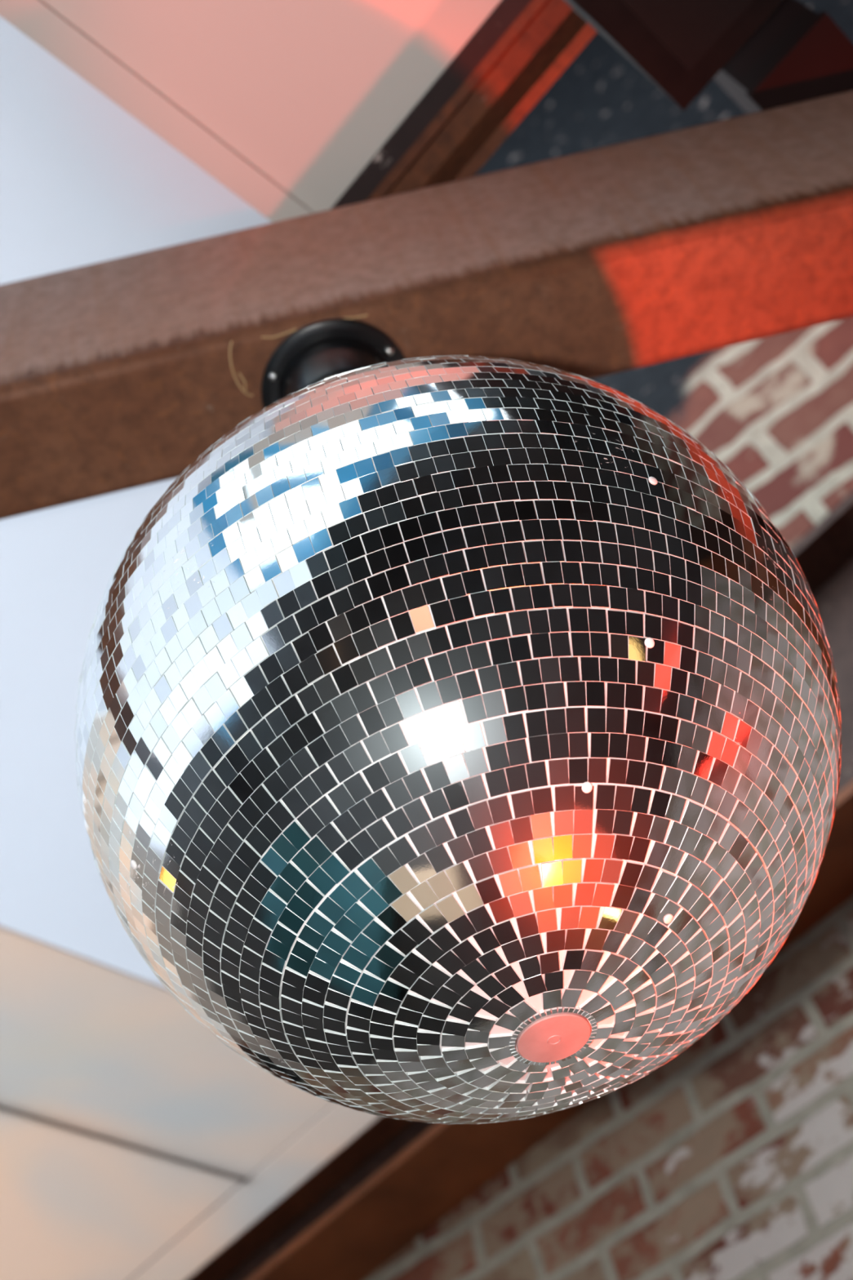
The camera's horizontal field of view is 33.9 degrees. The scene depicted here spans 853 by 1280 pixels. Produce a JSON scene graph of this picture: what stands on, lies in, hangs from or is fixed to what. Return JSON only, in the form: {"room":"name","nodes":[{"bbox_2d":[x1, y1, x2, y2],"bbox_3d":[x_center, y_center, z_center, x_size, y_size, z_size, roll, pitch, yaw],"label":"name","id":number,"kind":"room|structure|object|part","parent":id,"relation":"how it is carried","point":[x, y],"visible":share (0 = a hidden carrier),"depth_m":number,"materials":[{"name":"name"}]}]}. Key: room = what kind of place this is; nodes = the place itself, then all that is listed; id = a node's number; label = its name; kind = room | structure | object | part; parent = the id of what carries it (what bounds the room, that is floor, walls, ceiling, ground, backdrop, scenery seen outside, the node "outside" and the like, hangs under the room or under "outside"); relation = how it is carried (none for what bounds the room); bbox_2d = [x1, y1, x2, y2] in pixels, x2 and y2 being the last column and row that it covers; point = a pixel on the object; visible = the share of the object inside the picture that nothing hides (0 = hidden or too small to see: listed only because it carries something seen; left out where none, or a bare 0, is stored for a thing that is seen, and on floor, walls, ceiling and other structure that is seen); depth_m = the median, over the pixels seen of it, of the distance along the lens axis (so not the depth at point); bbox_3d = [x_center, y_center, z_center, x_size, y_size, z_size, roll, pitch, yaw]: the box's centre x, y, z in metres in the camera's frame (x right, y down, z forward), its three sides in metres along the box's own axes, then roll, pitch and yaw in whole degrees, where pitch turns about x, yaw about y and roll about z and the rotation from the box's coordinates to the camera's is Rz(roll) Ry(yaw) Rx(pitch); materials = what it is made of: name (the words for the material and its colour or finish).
{"room":"entertainment venue","nodes":[
{"label":"entertainment venue","id":0,"kind":"room"},
{"bbox_2d":[0,16,272,1181],"bbox_3d":[-2.202,-0.453,1.069,5.920,0.012,4.150,31,-65,-32],"label":"ceiling","id":1,"kind":"structure","parent":0,"point":[83,181],"depth_m":1.75,"materials":[{"name":"white paint"}]},
{"bbox_2d":[0,0,315,222],"bbox_3d":[-0.527,-0.698,1.224,1.106,0.102,0.034,31,-65,-32],"label":"trim","id":2,"kind":"structure","parent":1,"relation":"attached to","point":[37,20],"depth_m":1.36,"materials":[{"name":"beige wood"}]},
{"bbox_2d":[0,926,333,1279],"bbox_3d":[-1.593,0.997,2.345,2.202,0.006,2.118,31,-65,-32],"label":"ceiling panel","id":3,"kind":"object","parent":1,"relation":"attached to","point":[87,1046],"visible":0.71,"depth_m":2.51,"materials":[{"name":"white paint"}]},
{"bbox_2d":[130,1103,380,1279],"bbox_3d":[-0.750,1.506,2.953,0.103,0.004,2.118,31,-65,-32],"label":"trim","id":4,"kind":"structure","parent":1,"relation":"attached to","point":[339,1125],"depth_m":2.72,"materials":[{"name":"beige wood"}]},
{"bbox_2d":[330,0,596,208],"bbox_3d":[0.024,-0.544,1.468,0.098,0.069,0.325,31,-65,-32],"label":"wooden beam","id":5,"kind":"structure","parent":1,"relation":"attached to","point":[522,47],"depth_m":1.45,"materials":[{"name":"brown paint"}]},
{"bbox_2d":[42,0,501,213],"bbox_3d":[-0.188,-0.664,1.292,0.502,0.012,0.320,31,-65,-32],"label":"ceiling","id":6,"kind":"structure","parent":0,"point":[308,92],"depth_m":1.38,"materials":[{"name":"paint"}]},
{"bbox_2d":[0,0,852,988],"bbox_3d":[0.583,-0.930,3.390,0.199,2.362,6.800,31,-65,-32],"label":"wall","id":7,"kind":"structure","parent":0,"point":[777,411],"depth_m":2.81,"materials":[{"name":"red brick"}]},
{"bbox_2d":[364,896,852,1279],"bbox_3d":[1.076,0.238,2.113,0.201,5.979,6.800,31,-65,-32],"label":"wall","id":8,"kind":"structure","parent":0,"point":[731,1158],"depth_m":2.30,"materials":[{"name":"brick"}]},
{"bbox_2d":[186,1115,412,1279],"bbox_3d":[-0.464,1.311,2.885,0.069,0.024,2.800,31,-65,-32],"label":"trim","id":9,"kind":"structure","parent":8,"relation":"attached to","point":[381,1131],"depth_m":2.76,"materials":[{"name":"brown wood"}]},
{"bbox_2d":[128,493,852,1279],"bbox_3d":[0.862,-0.064,2.282,0.200,0.500,6.760,31,-65,-32],"label":"steel i-beam","id":10,"kind":"structure","parent":8,"relation":"attached to","point":[426,1171],"depth_m":2.55,"materials":[{"name":"brown metal"}]},
{"bbox_2d":[0,89,852,519],"bbox_3d":[-1.062,-0.071,1.308,6.220,0.241,0.131,-14,-51,-3],"label":"wooden beam","id":11,"kind":"structure","parent":10,"relation":"attached to","point":[117,375],"depth_m":1.28,"materials":[{"name":"brown wood"}]},
{"bbox_2d":[260,318,405,408],"bbox_3d":[-0.068,-0.184,1.218,0.137,0.150,0.137,-14,-51,-3],"label":"ceiling mount","id":12,"kind":"object","parent":11,"relation":"attached to","point":[317,351],"visible":0.32,"depth_m":1.24,"materials":[{"name":"black metal"}]},
{"bbox_2d":[74,355,841,1124],"bbox_3d":[0.015,0.048,0.967,0.500,0.553,0.500,17,-59,-25],"label":"disco ball","id":13,"kind":"object","parent":12,"relation":"hanging from","point":[458,738],"visible":1,"depth_m":0.74,"materials":[{"name":"metal"}]},
{"bbox_2d":[565,0,783,111],"bbox_3d":[0.249,-0.926,1.403,0.405,0.420,0.515,31,-65,-32],"label":"loudspeaker","id":14,"kind":"object","parent":11,"relation":"on","point":[680,46],"visible":1,"depth_m":1.40,"materials":[{"name":"black"}]},
{"bbox_2d":[621,0,754,71],"bbox_3d":[0.294,-0.801,1.251,0.330,0.016,0.455,31,-65,-32],"label":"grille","id":15,"kind":"object","parent":14,"relation":"attached to","point":[682,35],"depth_m":1.39,"materials":[{"name":"black metal"}]},
{"bbox_2d":[713,0,852,114],"bbox_3d":[0.433,-0.663,1.665,0.248,0.354,0.108,31,-65,-32],"label":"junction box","id":16,"kind":"object","parent":11,"relation":"on","point":[798,54],"visible":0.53,"depth_m":1.49,"materials":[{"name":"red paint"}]},
{"bbox_3d":[0.466,-0.559,1.532,0.248,0.010,0.108,31,-65,-32],"label":"lid","id":17,"kind":"part","parent":16,"relation":"part of","materials":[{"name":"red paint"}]}
]}

